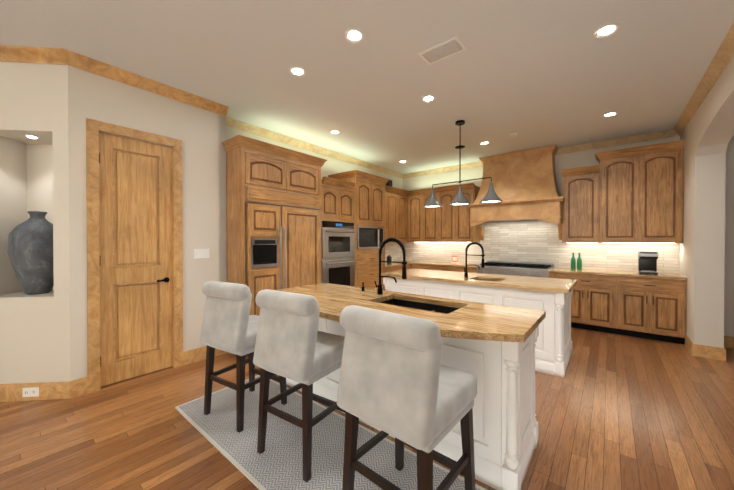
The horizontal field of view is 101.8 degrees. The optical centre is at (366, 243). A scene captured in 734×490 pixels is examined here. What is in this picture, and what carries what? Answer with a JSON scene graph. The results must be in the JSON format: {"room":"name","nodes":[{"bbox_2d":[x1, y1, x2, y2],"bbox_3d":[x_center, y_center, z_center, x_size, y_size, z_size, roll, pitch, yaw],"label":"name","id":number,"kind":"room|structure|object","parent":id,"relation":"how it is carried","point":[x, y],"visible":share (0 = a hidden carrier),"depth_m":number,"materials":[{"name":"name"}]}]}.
{"room":"kitchen","nodes":[
{"label":"kitchen","id":0,"kind":"room"},
{"bbox_2d":[0,62,69,383],"bbox_3d":[-4.283,-0.148,2.777,3.200,3.070,0.550,0,0,-6],"label":"wall","id":1,"kind":"structure","parent":0,"point":[34,329],"depth_m":2.66,"materials":[{"name":"beige paint"}]},
{"bbox_2d":[6,211,53,294],"bbox_3d":[-3.111,0.089,2.818,0.378,0.772,0.378,0,1,39],"label":"vase","id":2,"kind":"object","parent":1,"relation":"on","point":[29,242],"visible":0.81,"depth_m":2.71,"materials":[{"name":"ceramic"}]},
{"bbox_2d":[25,134,38,138],"bbox_3d":[-3.095,-0.984,2.756,0.090,0.015,0.090,0,1,39],"label":"recessed light","id":3,"kind":"object","parent":1,"relation":"in","point":[32,136],"visible":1,"depth_m":2.74,"materials":[{"name":"white plastic"}]},
{"bbox_2d":[0,381,67,401],"bbox_3d":[-4.209,1.314,2.516,2.190,0.150,2.203,0,1,39],"label":"baseboard","id":4,"kind":"structure","parent":1,"relation":"attached to","point":[54,390],"depth_m":2.64,"materials":[{"name":"brown wood"}]},
{"bbox_2d":[22,387,38,396],"bbox_3d":[-2.965,1.313,2.627,0.130,0.080,0.006,0,0,-6],"label":"electrical outlet","id":5,"kind":"object","parent":4,"relation":"attached to","point":[30,392],"visible":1,"depth_m":2.63,"materials":[{"name":"white plastic"}]},
{"bbox_2d":[68,65,226,392],"bbox_3d":[-2.368,-0.152,3.335,0.432,3.070,1.410,0,1,39],"label":"wall","id":6,"kind":"structure","parent":0,"point":[134,260],"depth_m":3.08,"materials":[{"name":"beige paint"}]},
{"bbox_2d":[68,377,87,398],"bbox_3d":[-2.623,1.313,2.714,0.016,0.150,0.122,0,1,39],"label":"baseboard","id":7,"kind":"structure","parent":6,"relation":"attached to","point":[77,387],"depth_m":2.71,"materials":[{"name":"brown wood"}]},
{"bbox_2d":[0,45,228,115],"bbox_3d":[-3.747,-1.635,2.995,2.274,0.098,3.660,0,1,39],"label":"crown molding","id":8,"kind":"structure","parent":6,"relation":"attached to","point":[35,55],"depth_m":2.79,"materials":[{"name":"brown wood"}]},
{"bbox_2d":[194,249,208,258],"bbox_3d":[-1.954,0.124,3.529,0.010,0.115,0.170,0,1,39],"label":"switch plate","id":9,"kind":"object","parent":6,"relation":"attached to","point":[200,253],"visible":1,"depth_m":3.52,"materials":[{"name":"white plastic"}]},
{"bbox_2d":[183,346,226,364],"bbox_3d":[-1.926,1.306,3.569,0.016,0.150,0.505,0,1,39],"label":"baseboard","id":10,"kind":"structure","parent":6,"relation":"attached to","point":[194,355],"depth_m":3.48,"materials":[{"name":"brown wood"}]},
{"bbox_2d":[226,116,401,177],"bbox_3d":[-0.553,-1.656,5.669,0.082,0.098,4.520,0,1,39],"label":"crown molding","id":11,"kind":"structure","parent":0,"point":[230,122],"depth_m":4.99,"materials":[{"name":"brown wood"}]},
{"bbox_2d":[226,126,402,188],"bbox_3d":[-0.597,-0.171,5.787,0.120,3.070,4.830,0,1,39],"label":"wall","id":12,"kind":"structure","parent":0,"point":[330,166],"depth_m":5.54,"materials":[{"name":"beige paint"}]},
{"bbox_2d":[385,187,388,242],"bbox_3d":[0.168,-0.600,6.344,0.351,1.160,0.500,0,1,39],"label":"upper cabinet","id":13,"kind":"object","parent":12,"relation":"attached to","point":[386,188],"depth_m":6.37,"materials":[{"name":"brown wood"}]},
{"bbox_2d":[389,187,396,242],"bbox_3d":[0.418,-0.602,6.650,0.351,1.160,0.531,0,1,39],"label":"upper cabinet","id":14,"kind":"object","parent":12,"relation":"attached to","point":[392,194],"depth_m":6.55,"materials":[{"name":"brown wood"}]},
{"bbox_2d":[393,187,408,242],"bbox_3d":[0.698,-0.620,6.934,0.426,1.190,0.502,0,1,39],"label":"upper cabinet","id":15,"kind":"object","parent":12,"relation":"attached to","point":[402,195],"depth_m":6.87,"materials":[{"name":"brown wood"}]},
{"bbox_2d":[385,180,391,186],"bbox_3d":[0.475,-1.319,6.737,0.170,0.208,0.130,0,1,39],"label":"speaker box","id":16,"kind":"object","parent":15,"relation":"on","point":[389,183],"visible":0.38,"depth_m":6.67,"materials":[{"name":"black plastic"}]},
{"bbox_2d":[0,327,733,489],"bbox_3d":[0.702,1.416,2.232,12.000,0.050,13.500,0,1,39],"label":"floor","id":17,"kind":"structure","parent":0,"point":[617,412],"depth_m":2.21,"materials":[{"name":"brown wood"}]},
{"bbox_2d":[222,135,324,355],"bbox_3d":[-1.319,0.061,4.231,0.722,2.630,1.292,0,1,39],"label":"tall cabinet","id":18,"kind":"object","parent":17,"relation":"on","point":[293,219],"depth_m":3.82,"materials":[{"name":"brown wood"}]},
{"bbox_2d":[175,375,486,489],"bbox_3d":[-0.405,1.386,2.037,2.470,0.011,0.800,0,1,39],"label":"rug","id":19,"kind":"object","parent":17,"relation":"on","point":[277,464],"visible":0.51,"depth_m":2.02,"materials":[{"name":"grey fabric"}]},
{"bbox_2d":[200,281,286,432],"bbox_3d":[-1.007,0.840,2.471,0.472,1.073,0.522,0,1,31],"label":"stool","id":20,"kind":"object","parent":19,"relation":"on","point":[229,323],"visible":0.92,"depth_m":2.25,"materials":[{"name":"white fabric"}]},
{"bbox_2d":[253,289,345,481],"bbox_3d":[-0.415,0.844,2.027,0.472,1.073,0.523,0,1,33],"label":"stool","id":21,"kind":"object","parent":19,"relation":"on","point":[293,343],"visible":0.96,"depth_m":1.82,"materials":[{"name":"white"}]},
{"bbox_2d":[337,305,476,489],"bbox_3d":[0.209,0.848,1.497,0.505,1.073,0.559,0,1,41],"label":"stool","id":22,"kind":"object","parent":19,"relation":"on","point":[400,383],"visible":1,"depth_m":1.31,"materials":[{"name":"white fabric"}]},
{"bbox_2d":[325,175,356,286],"bbox_3d":[-0.697,0.175,5.047,0.656,2.390,0.828,0,1,39],"label":"tall cabinet","id":23,"kind":"object","parent":17,"relation":"on","point":[340,195],"depth_m":4.87,"materials":[{"name":"brown wood"}]},
{"bbox_2d":[329,171,384,289],"bbox_3d":[-0.171,0.055,5.703,0.640,2.620,0.925,0,1,39],"label":"tall cabinet","id":24,"kind":"object","parent":17,"relation":"on","point":[370,188],"depth_m":5.48,"materials":[{"name":"brown wood"}]},
{"bbox_2d":[385,263,400,266],"bbox_3d":[0.447,0.459,6.471,0.632,0.040,1.038,0,1,39],"label":"countertop","id":25,"kind":"structure","parent":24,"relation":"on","point":[386,264],"depth_m":6.17,"materials":[{"name":"brown wood"}]},
{"bbox_2d":[385,263,412,271],"bbox_3d":[0.439,0.919,6.469,0.627,0.880,1.018,0,1,39],"label":"base cabinet","id":26,"kind":"object","parent":17,"relation":"on","point":[409,265],"depth_m":6.23,"materials":[{"name":"brown wood"}]},
{"bbox_2d":[276,238,545,489],"bbox_3d":[0.059,0.672,2.392,2.235,1.436,1.005,0,1,39],"label":"kitchen island","id":27,"kind":"object","parent":17,"relation":"on","point":[491,347],"visible":0.62,"depth_m":1.81,"materials":[{"name":"white paint"}]},
{"bbox_2d":[413,259,448,270],"bbox_3d":[1.469,0.890,6.658,0.688,0.935,0.637,0,1,39],"label":"base cabinet","id":28,"kind":"object","parent":17,"relation":"on","point":[428,264],"depth_m":6.53,"materials":[{"name":"brown wood"}]},
{"bbox_2d":[441,263,476,272],"bbox_3d":[2.016,0.893,6.212,0.725,0.935,0.637,0,1,39],"label":"base cabinet","id":29,"kind":"object","parent":17,"relation":"on","point":[457,267],"depth_m":6.03,"materials":[{"name":"brown wood"}]},
{"bbox_2d":[452,256,457,262],"bbox_3d":[1.957,0.358,6.629,0.130,0.159,0.035,0,1,39],"label":"electrical outlet","id":30,"kind":"object","parent":29,"relation":"on","point":[454,259],"visible":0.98,"depth_m":6.62,"materials":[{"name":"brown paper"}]},
{"bbox_2d":[381,242,576,377],"bbox_3d":[1.414,0.679,4.129,2.380,1.396,0.970,0,1,39],"label":"kitchen island","id":31,"kind":"object","parent":17,"relation":"on","point":[551,297],"visible":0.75,"depth_m":3.48,"materials":[{"name":"white paint"}]},
{"bbox_2d":[477,263,552,277],"bbox_3d":[2.787,0.898,5.583,1.265,0.935,0.637,0,1,39],"label":"range","id":32,"kind":"object","parent":17,"relation":"on","point":[531,271],"depth_m":5.27,"materials":[{"name":"silver metal"}]},
{"bbox_2d":[489,263,528,266],"bbox_3d":[2.770,0.412,5.594,1.150,0.037,0.457,0,1,39],"label":"cooktop","id":33,"kind":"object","parent":32,"relation":"on","point":[490,264],"depth_m":5.54,"materials":[{"name":"black metal"}]},
{"bbox_2d":[553,267,616,333],"bbox_3d":[3.592,0.903,4.928,0.810,0.935,0.637,0,1,39],"label":"base cabinet","id":34,"kind":"object","parent":17,"relation":"on","point":[594,295],"depth_m":4.63,"materials":[{"name":"brown wood"}]},
{"bbox_2d":[571,253,575,268],"bbox_3d":[3.547,0.305,5.129,0.072,0.285,0.070,0,1,39],"label":"bottle","id":35,"kind":"object","parent":34,"relation":"on","point":[573,262],"visible":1,"depth_m":5.11,"materials":[{"name":"green glass"}]},
{"bbox_2d":[577,253,581,269],"bbox_3d":[3.619,0.306,5.083,0.072,0.285,0.070,0,1,39],"label":"bottle","id":36,"kind":"object","parent":34,"relation":"on","point":[579,263],"visible":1,"depth_m":5.06,"materials":[{"name":"green glass"}]},
{"bbox_2d":[617,267,686,343],"bbox_3d":[4.183,0.907,4.446,0.716,0.935,0.637,0,1,39],"label":"base cabinet","id":37,"kind":"object","parent":17,"relation":"on","point":[649,306],"depth_m":4.21,"materials":[{"name":"brown wood"}]},
{"bbox_2d":[638,251,658,274],"bbox_3d":[4.211,0.288,4.471,0.204,0.330,0.302,0,1,39],"label":"coffee maker","id":38,"kind":"object","parent":37,"relation":"on","point":[647,262],"visible":1,"depth_m":4.43,"materials":[{"name":"black plastic"}]},
{"bbox_2d":[0,0,733,173],"bbox_3d":[0.702,-1.704,2.208,12.000,0.050,13.500,0,1,39],"label":"ceiling","id":39,"kind":"structure","parent":0,"point":[533,74],"depth_m":2.76,"materials":[{"name":"white paint"}]},
{"bbox_2d":[289,67,305,76],"bbox_3d":[-0.679,-1.678,2.920,0.160,0.012,0.160,0,1,39],"label":"recessed light","id":40,"kind":"object","parent":39,"relation":"in","point":[298,71],"visible":1,"depth_m":2.92,"materials":[{"name":"white plastic"}]},
{"bbox_2d":[330,130,339,133],"bbox_3d":[-0.489,-1.690,4.546,0.160,0.012,0.160,0,1,39],"label":"recessed light","id":41,"kind":"object","parent":39,"relation":"in","point":[334,132],"visible":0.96,"depth_m":4.54,"materials":[{"name":"white plastic"}]},
{"bbox_2d":[345,29,363,42],"bbox_3d":[-0.101,-1.674,2.411,0.160,0.012,0.160,0,1,39],"label":"recessed light","id":42,"kind":"object","parent":39,"relation":"in","point":[354,35],"visible":1,"depth_m":2.41,"materials":[{"name":"white plastic"}]},
{"bbox_2d":[421,95,434,101],"bbox_3d":[0.715,-1.682,3.475,0.160,0.012,0.160,0,1,39],"label":"recessed light","id":43,"kind":"object","parent":39,"relation":"in","point":[428,98],"visible":0.98,"depth_m":3.47,"materials":[{"name":"white plastic"}]},
{"bbox_2d":[418,36,466,64],"bbox_3d":[0.657,-1.676,2.612,0.360,0.010,0.210,0,1,39],"label":"ceiling vent","id":44,"kind":"object","parent":39,"relation":"in","point":[444,50],"visible":1,"depth_m":2.60,"materials":[{"name":"white plastic"}]},
{"bbox_2d":[422,120,502,207],"bbox_3d":[1.299,-1.113,4.164,1.144,1.159,0.304,0,1,39],"label":"pendant light","id":45,"kind":"object","parent":39,"relation":"hanging from","point":[490,197],"visible":1,"depth_m":4.13,"materials":[{"name":"black metal"}]},
{"bbox_2d":[594,23,619,37],"bbox_3d":[1.888,-1.674,2.350,0.160,0.012,0.160,0,1,39],"label":"recessed light","id":46,"kind":"object","parent":39,"relation":"in","point":[606,30],"visible":1,"depth_m":2.35,"materials":[{"name":"white plastic"}]},
{"bbox_2d":[602,112,617,116],"bbox_3d":[3.186,-1.685,3.911,0.160,0.012,0.160,0,1,39],"label":"recessed light","id":47,"kind":"object","parent":39,"relation":"in","point":[610,114],"visible":1,"depth_m":3.91,"materials":[{"name":"white plastic"}]},
{"bbox_2d":[403,136,679,196],"bbox_3d":[2.914,-0.172,5.963,5.100,3.070,0.120,0,1,39],"label":"wall","id":48,"kind":"structure","parent":0,"point":[586,158],"depth_m":5.44,"materials":[{"name":"beige paint"}]},
{"bbox_2d":[409,191,424,242],"bbox_3d":[1.211,-0.605,6.995,0.480,1.160,0.422,0,1,39],"label":"upper cabinet","id":49,"kind":"object","parent":48,"relation":"attached to","point":[416,198],"depth_m":6.87,"materials":[{"name":"brown wood"}]},
{"bbox_2d":[425,187,440,242],"bbox_3d":[1.521,-0.604,6.787,0.504,1.160,0.352,0,1,39],"label":"upper cabinet","id":50,"kind":"object","parent":48,"relation":"attached to","point":[432,215],"depth_m":6.60,"materials":[{"name":"brown wood"}]},
{"bbox_2d":[441,187,456,242],"bbox_3d":[1.819,-0.602,6.544,0.505,1.160,0.352,0,1,39],"label":"upper cabinet","id":51,"kind":"object","parent":48,"relation":"attached to","point":[448,213],"depth_m":6.38,"materials":[{"name":"brown wood"}]},
{"bbox_2d":[457,183,480,242],"bbox_3d":[2.102,-0.600,6.315,0.461,1.160,0.352,0,1,39],"label":"upper cabinet","id":52,"kind":"object","parent":48,"relation":"attached to","point":[467,232],"depth_m":6.15,"materials":[{"name":"brown wood"}]},
{"bbox_2d":[469,199,560,222],"bbox_3d":[2.792,-0.575,5.613,1.482,0.280,0.567,0,1,39],"label":"range hood","id":53,"kind":"object","parent":48,"relation":"attached to","point":[544,208],"depth_m":5.36,"materials":[{"name":"brown wood"}]},
{"bbox_2d":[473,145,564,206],"bbox_3d":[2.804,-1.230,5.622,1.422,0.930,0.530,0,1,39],"label":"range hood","id":54,"kind":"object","parent":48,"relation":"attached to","point":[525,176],"depth_m":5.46,"materials":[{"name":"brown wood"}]},
{"bbox_2d":[402,130,669,177],"bbox_3d":[2.723,-1.658,5.978,4.770,0.098,0.082,0,1,39],"label":"crown molding","id":55,"kind":"structure","parent":48,"relation":"attached to","point":[661,134],"depth_m":5.10,"materials":[{"name":"brown wood"}]},
{"bbox_2d":[561,167,596,242],"bbox_3d":[3.636,-0.610,5.064,0.505,1.200,0.352,0,1,39],"label":"upper cabinet","id":56,"kind":"object","parent":48,"relation":"attached to","point":[579,188],"depth_m":4.93,"materials":[{"name":"brown wood"}]},
{"bbox_2d":[597,147,644,242],"bbox_3d":[4.026,-0.718,4.726,0.523,1.420,0.382,0,1,39],"label":"upper cabinet","id":57,"kind":"object","parent":48,"relation":"attached to","point":[620,174],"depth_m":4.58,"materials":[{"name":"brown wood"}]},
{"bbox_2d":[645,140,684,242],"bbox_3d":[4.339,-0.716,4.471,0.522,1.420,0.382,0,1,39],"label":"upper cabinet","id":58,"kind":"object","parent":48,"relation":"attached to","point":[664,162],"depth_m":4.28,"materials":[{"name":"brown wood"}]},
{"bbox_2d":[679,56,733,347],"bbox_3d":[1.320,-0.128,0.161,0.240,3.070,10.890,0,1,39],"label":"wall","id":59,"kind":"structure","parent":0,"point":[707,134],"depth_m":3.57,"materials":[{"name":"beige paint"}]},
{"bbox_2d":[685,335,694,355],"bbox_3d":[4.129,1.304,3.821,0.016,0.150,0.446,0,1,39],"label":"baseboard","id":60,"kind":"structure","parent":59,"relation":"attached to","point":[690,346],"depth_m":3.77,"materials":[{"name":"brown wood"}]},
{"bbox_2d":[670,22,733,136],"bbox_3d":[1.195,-1.614,0.252,0.082,0.098,10.890,0,1,39],"label":"crown molding","id":61,"kind":"structure","parent":59,"relation":"attached to","point":[722,58],"depth_m":2.99,"materials":[{"name":"brown wood"}]},
{"bbox_2d":[708,345,725,360],"bbox_3d":[4.408,1.305,3.758,0.016,0.150,0.703,0,1,39],"label":"baseboard","id":62,"kind":"structure","parent":59,"relation":"attached to","point":[720,352],"depth_m":3.51,"materials":[{"name":"brown wood"}]},
{"bbox_2d":[724,135,733,336],"bbox_3d":[6.223,-0.148,2.829,3.990,3.070,0.120,0,1,39],"label":"wall","id":63,"kind":"structure","parent":0,"point":[729,257],"depth_m":3.92,"materials":[{"name":"beige paint"}]},
{"bbox_2d":[724,336,733,347],"bbox_3d":[6.184,1.312,2.784,4.000,0.150,0.016,0,1,39],"label":"baseboard","id":64,"kind":"structure","parent":63,"relation":"attached to","point":[728,340],"depth_m":3.93,"materials":[{"name":"brown wood"}]}
]}

